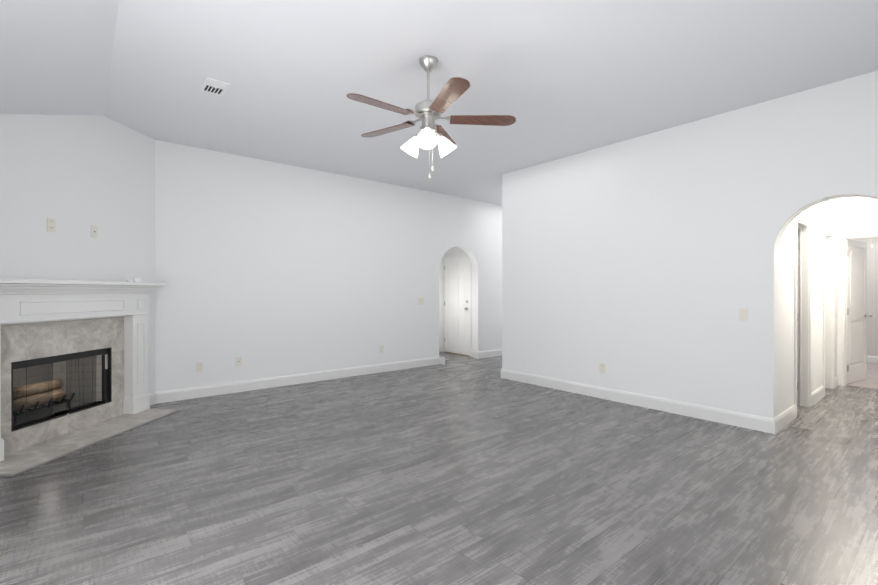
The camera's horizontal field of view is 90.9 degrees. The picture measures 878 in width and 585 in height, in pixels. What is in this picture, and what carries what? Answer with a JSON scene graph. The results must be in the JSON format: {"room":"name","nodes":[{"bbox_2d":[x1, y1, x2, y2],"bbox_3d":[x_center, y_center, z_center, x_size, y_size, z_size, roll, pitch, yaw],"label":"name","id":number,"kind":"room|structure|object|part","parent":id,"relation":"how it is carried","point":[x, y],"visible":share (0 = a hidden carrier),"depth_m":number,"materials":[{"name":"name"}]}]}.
{"room":"living room","nodes":[
{"label":"living room","id":0,"kind":"room"},
{"bbox_2d":[0,0,118,115],"bbox_3d":[-1.929,-1.467,1.669,1.194,0.758,7.050,0,0,-40],"label":"ceiling","id":1,"kind":"structure","parent":0,"point":[55,57],"depth_m":2.89,"materials":[{"name":"white paint"}]},
{"bbox_2d":[0,114,154,428],"bbox_3d":[-3.590,-0.241,3.897,0.460,3.040,2.190,0,0,5],"label":"wall","id":2,"kind":"structure","parent":0,"point":[76,177],"depth_m":4.03,"materials":[{"name":"white paint"}]},
{"bbox_2d":[47,218,55,231],"bbox_3d":[-3.367,-0.586,3.758,0.009,0.117,0.072,0,0,5],"label":"outlet","id":3,"kind":"object","parent":2,"relation":"attached to","point":[51,224],"visible":1,"depth_m":3.75,"materials":[{"name":"white plastic"}]},
{"bbox_2d":[91,225,97,237],"bbox_3d":[-3.330,-0.587,4.178,0.054,0.117,0.054,0,0,-40],"label":"wall jack","id":4,"kind":"object","parent":2,"relation":"attached to","point":[94,231],"visible":1,"depth_m":4.18,"materials":[{"name":"white plastic"}]},
{"bbox_2d":[150,392,155,405],"bbox_3d":[-3.353,1.211,3.878,0.016,0.135,2.190,0,0,5],"label":"baseboard","id":5,"kind":"structure","parent":2,"relation":"attached to","point":[153,398],"depth_m":4.92,"materials":[{"name":"white wood"}]},
{"bbox_2d":[155,140,501,391],"bbox_3d":[-0.324,-0.245,7.489,7.740,3.030,0.140,0,0,-40],"label":"wall","id":6,"kind":"structure","parent":0,"point":[265,269],"depth_m":6.03,"materials":[{"name":"white paint"}]},
{"bbox_2d":[196,362,202,371],"bbox_3d":[-2.910,0.905,5.251,0.072,0.117,0.009,0,0,-40],"label":"outlet","id":7,"kind":"object","parent":6,"relation":"attached to","point":[199,366],"visible":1,"depth_m":5.25,"materials":[{"name":"white plastic"}]},
{"bbox_2d":[236,357,241,365],"bbox_3d":[-2.562,0.885,5.537,0.072,0.117,0.012,0,0,-40],"label":"outlet","id":8,"kind":"object","parent":6,"relation":"attached to","point":[238,361],"visible":1,"depth_m":5.54,"materials":[{"name":"white plastic"}]},
{"bbox_2d":[156,349,501,403],"bbox_3d":[-0.280,1.203,7.438,7.740,0.135,0.280,0,0,-40],"label":"baseboard","id":9,"kind":"structure","parent":6,"relation":"attached to","point":[206,391],"depth_m":6.00,"materials":[{"name":"white wood"}]},
{"bbox_2d":[418,298,423,304],"bbox_3d":[-0.307,0.150,7.406,0.118,0.117,0.010,0,0,-40],"label":"double light switch","id":10,"kind":"object","parent":6,"relation":"attached to","point":[420,301],"visible":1,"depth_m":7.40,"materials":[{"name":"white plastic"}]},
{"bbox_2d":[0,351,877,584],"bbox_3d":[0.616,1.302,4.654,9.234,0.050,8.750,0,0,-40],"label":"floor","id":11,"kind":"structure","parent":0,"point":[456,469],"depth_m":2.76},
{"bbox_2d":[0,278,180,476],"bbox_3d":[-3.136,0.588,3.866,0.511,1.382,1.906,0,0,5],"label":"fireplace","id":12,"kind":"object","parent":11,"relation":"on","point":[78,326],"visible":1,"depth_m":3.83,"materials":[{"name":"tile"}]},
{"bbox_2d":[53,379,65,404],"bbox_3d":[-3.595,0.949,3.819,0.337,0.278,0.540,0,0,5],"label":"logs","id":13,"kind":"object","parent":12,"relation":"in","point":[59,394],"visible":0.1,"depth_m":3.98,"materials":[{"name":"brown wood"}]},
{"bbox_3d":[-3.364,0.826,3.888,0.054,0.549,0.934,0,0,5],"label":"firebox frame","id":14,"kind":"part","parent":12,"relation":"part of","materials":[{"name":"black metal"}]},
{"bbox_3d":[-3.325,0.859,4.105,0.030,0.482,0.455,0,0,5],"label":"firebox knob","id":15,"kind":"part","parent":12,"relation":"part of","materials":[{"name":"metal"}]},
{"bbox_2d":[126,278,141,281],"bbox_3d":[-3.155,-0.129,4.474,0.040,0.045,0.170,0,0,5],"label":"box","id":16,"kind":"object","parent":12,"relation":"on","point":[136,280],"visible":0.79,"depth_m":4.47,"materials":[{"name":"white"}]},
{"bbox_2d":[439,246,472,349],"bbox_3d":[0.389,-0.034,8.964,0.140,2.600,1.220,0,0,-40],"label":"wall","id":17,"kind":"structure","parent":0,"point":[454,249],"depth_m":9.14,"materials":[{"name":"white paint"}]},
{"bbox_2d":[441,252,471,356],"bbox_3d":[0.387,0.223,8.918,0.206,2.088,0.934,0,0,-40],"label":"entry door","id":18,"kind":"structure","parent":17,"relation":"in","point":[456,302],"depth_m":8.90,"materials":[{"name":"white wood"}]},
{"bbox_2d":[104,0,877,204],"bbox_3d":[1.750,-1.803,4.716,8.360,0.100,7.050,0,0,-40],"label":"ceiling","id":19,"kind":"structure","parent":0,"point":[557,79],"depth_m":3.41,"materials":[{"name":"white paint"}]},
{"bbox_2d":[199,77,230,95],"bbox_3d":[-1.906,-1.739,3.678,0.190,0.022,0.274,0,0,-40],"label":"ceiling vent","id":20,"kind":"object","parent":19,"relation":"in","point":[214,86],"visible":1,"depth_m":3.66,"materials":[{"name":"white metal"}]},
{"bbox_2d":[346,55,515,177],"bbox_3d":[-0.125,-1.300,3.228,1.223,0.898,1.271,0,0,-40],"label":"ceiling fan","id":21,"kind":"object","parent":19,"relation":"hanging from","point":[428,112],"visible":1,"depth_m":3.21,"materials":[{"name":"silver metal"}]},
{"bbox_2d":[502,70,877,417],"bbox_3d":[2.678,-0.238,4.477,0.160,3.030,5.250,0,0,-40],"label":"wall","id":22,"kind":"structure","parent":0,"point":[647,264],"depth_m":4.54,"materials":[{"name":"white paint"}]},
{"bbox_2d":[599,363,604,372],"bbox_3d":[1.965,0.911,5.207,0.009,0.117,0.072,0,0,-40],"label":"outlet","id":23,"kind":"object","parent":22,"relation":"attached to","point":[601,367],"visible":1,"depth_m":5.21,"materials":[{"name":"white plastic"}]},
{"bbox_2d":[501,369,779,433],"bbox_3d":[2.673,1.210,4.487,0.192,0.135,5.266,0,0,-40],"label":"baseboard","id":24,"kind":"structure","parent":22,"relation":"attached to","point":[753,422],"depth_m":4.70,"materials":[{"name":"white wood"}]},
{"bbox_2d":[739,308,747,320],"bbox_3d":[2.884,0.208,4.096,0.010,0.117,0.072,0,0,-40],"label":"light switch","id":25,"kind":"object","parent":22,"relation":"attached to","point":[743,314],"visible":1,"depth_m":4.09,"materials":[{"name":"white plastic"}]},
{"bbox_2d":[778,201,836,414],"bbox_3d":[4.321,0.056,5.066,3.120,2.440,0.120,0,0,-40],"label":"wall","id":26,"kind":"structure","parent":0,"point":[820,215],"depth_m":4.39,"materials":[{"name":"white paint"}]},
{"bbox_2d":[779,405,795,429],"bbox_3d":[3.391,1.211,4.210,0.592,0.135,0.016,0,0,-40],"label":"baseboard","id":27,"kind":"structure","parent":26,"relation":"attached to","point":[787,416],"depth_m":4.19,"materials":[{"name":"white wood"}]},
{"bbox_2d":[811,385,823,405],"bbox_3d":[4.449,1.208,5.087,0.724,0.135,0.016,0,0,-40],"label":"baseboard","id":28,"kind":"structure","parent":26,"relation":"attached to","point":[818,394],"depth_m":5.06,"materials":[{"name":"white wood"}]},
{"bbox_2d":[794,215,877,417],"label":"hall door","id":29,"kind":"structure","parent":26,"relation":"in","point":[852,315],"depth_m":5.73,"materials":[{"name":"white wood"}]},
{"bbox_2d":[835,376,837,387],"bbox_3d":[5.360,1.207,5.842,0.292,0.135,0.016,0,0,-40],"label":"baseboard","id":30,"kind":"structure","parent":26,"relation":"attached to","point":[836,377],"depth_m":5.83,"materials":[{"name":"white wood"}]},
{"bbox_2d":[828,197,877,207],"bbox_3d":[4.640,-1.203,4.678,3.120,0.080,1.120,0,0,-40],"label":"ceiling","id":31,"kind":"structure","parent":0,"point":[845,201],"depth_m":5.54,"materials":[{"name":"white paint"}]},
{"bbox_2d":[837,203,877,232],"bbox_3d":[5.795,0.055,5.638,0.120,2.440,0.880,0,0,-40],"label":"wall","id":32,"kind":"structure","parent":0,"point":[856,218],"depth_m":5.78,"materials":[{"name":"white paint"}]},
{"bbox_2d":[845,362,877,389],"bbox_3d":[6.927,1.291,6.735,3.140,0.062,5.600,0,0,-40],"label":"floor","id":33,"kind":"structure","parent":0,"point":[870,381],"depth_m":6.20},
{"bbox_2d":[851,237,877,355],"bbox_3d":[7.951,0.050,7.581,0.120,2.440,5.600,0,0,-40],"label":"wall","id":34,"kind":"structure","parent":0,"point":[872,300],"depth_m":7.72,"materials":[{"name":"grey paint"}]},
{"bbox_2d":[867,356,877,362],"bbox_3d":[7.899,1.202,7.541,0.016,0.135,5.400,0,0,-40],"label":"baseboard","id":35,"kind":"structure","parent":34,"relation":"attached to","point":[870,359],"depth_m":7.72,"materials":[{"name":"white wood"}]}
]}

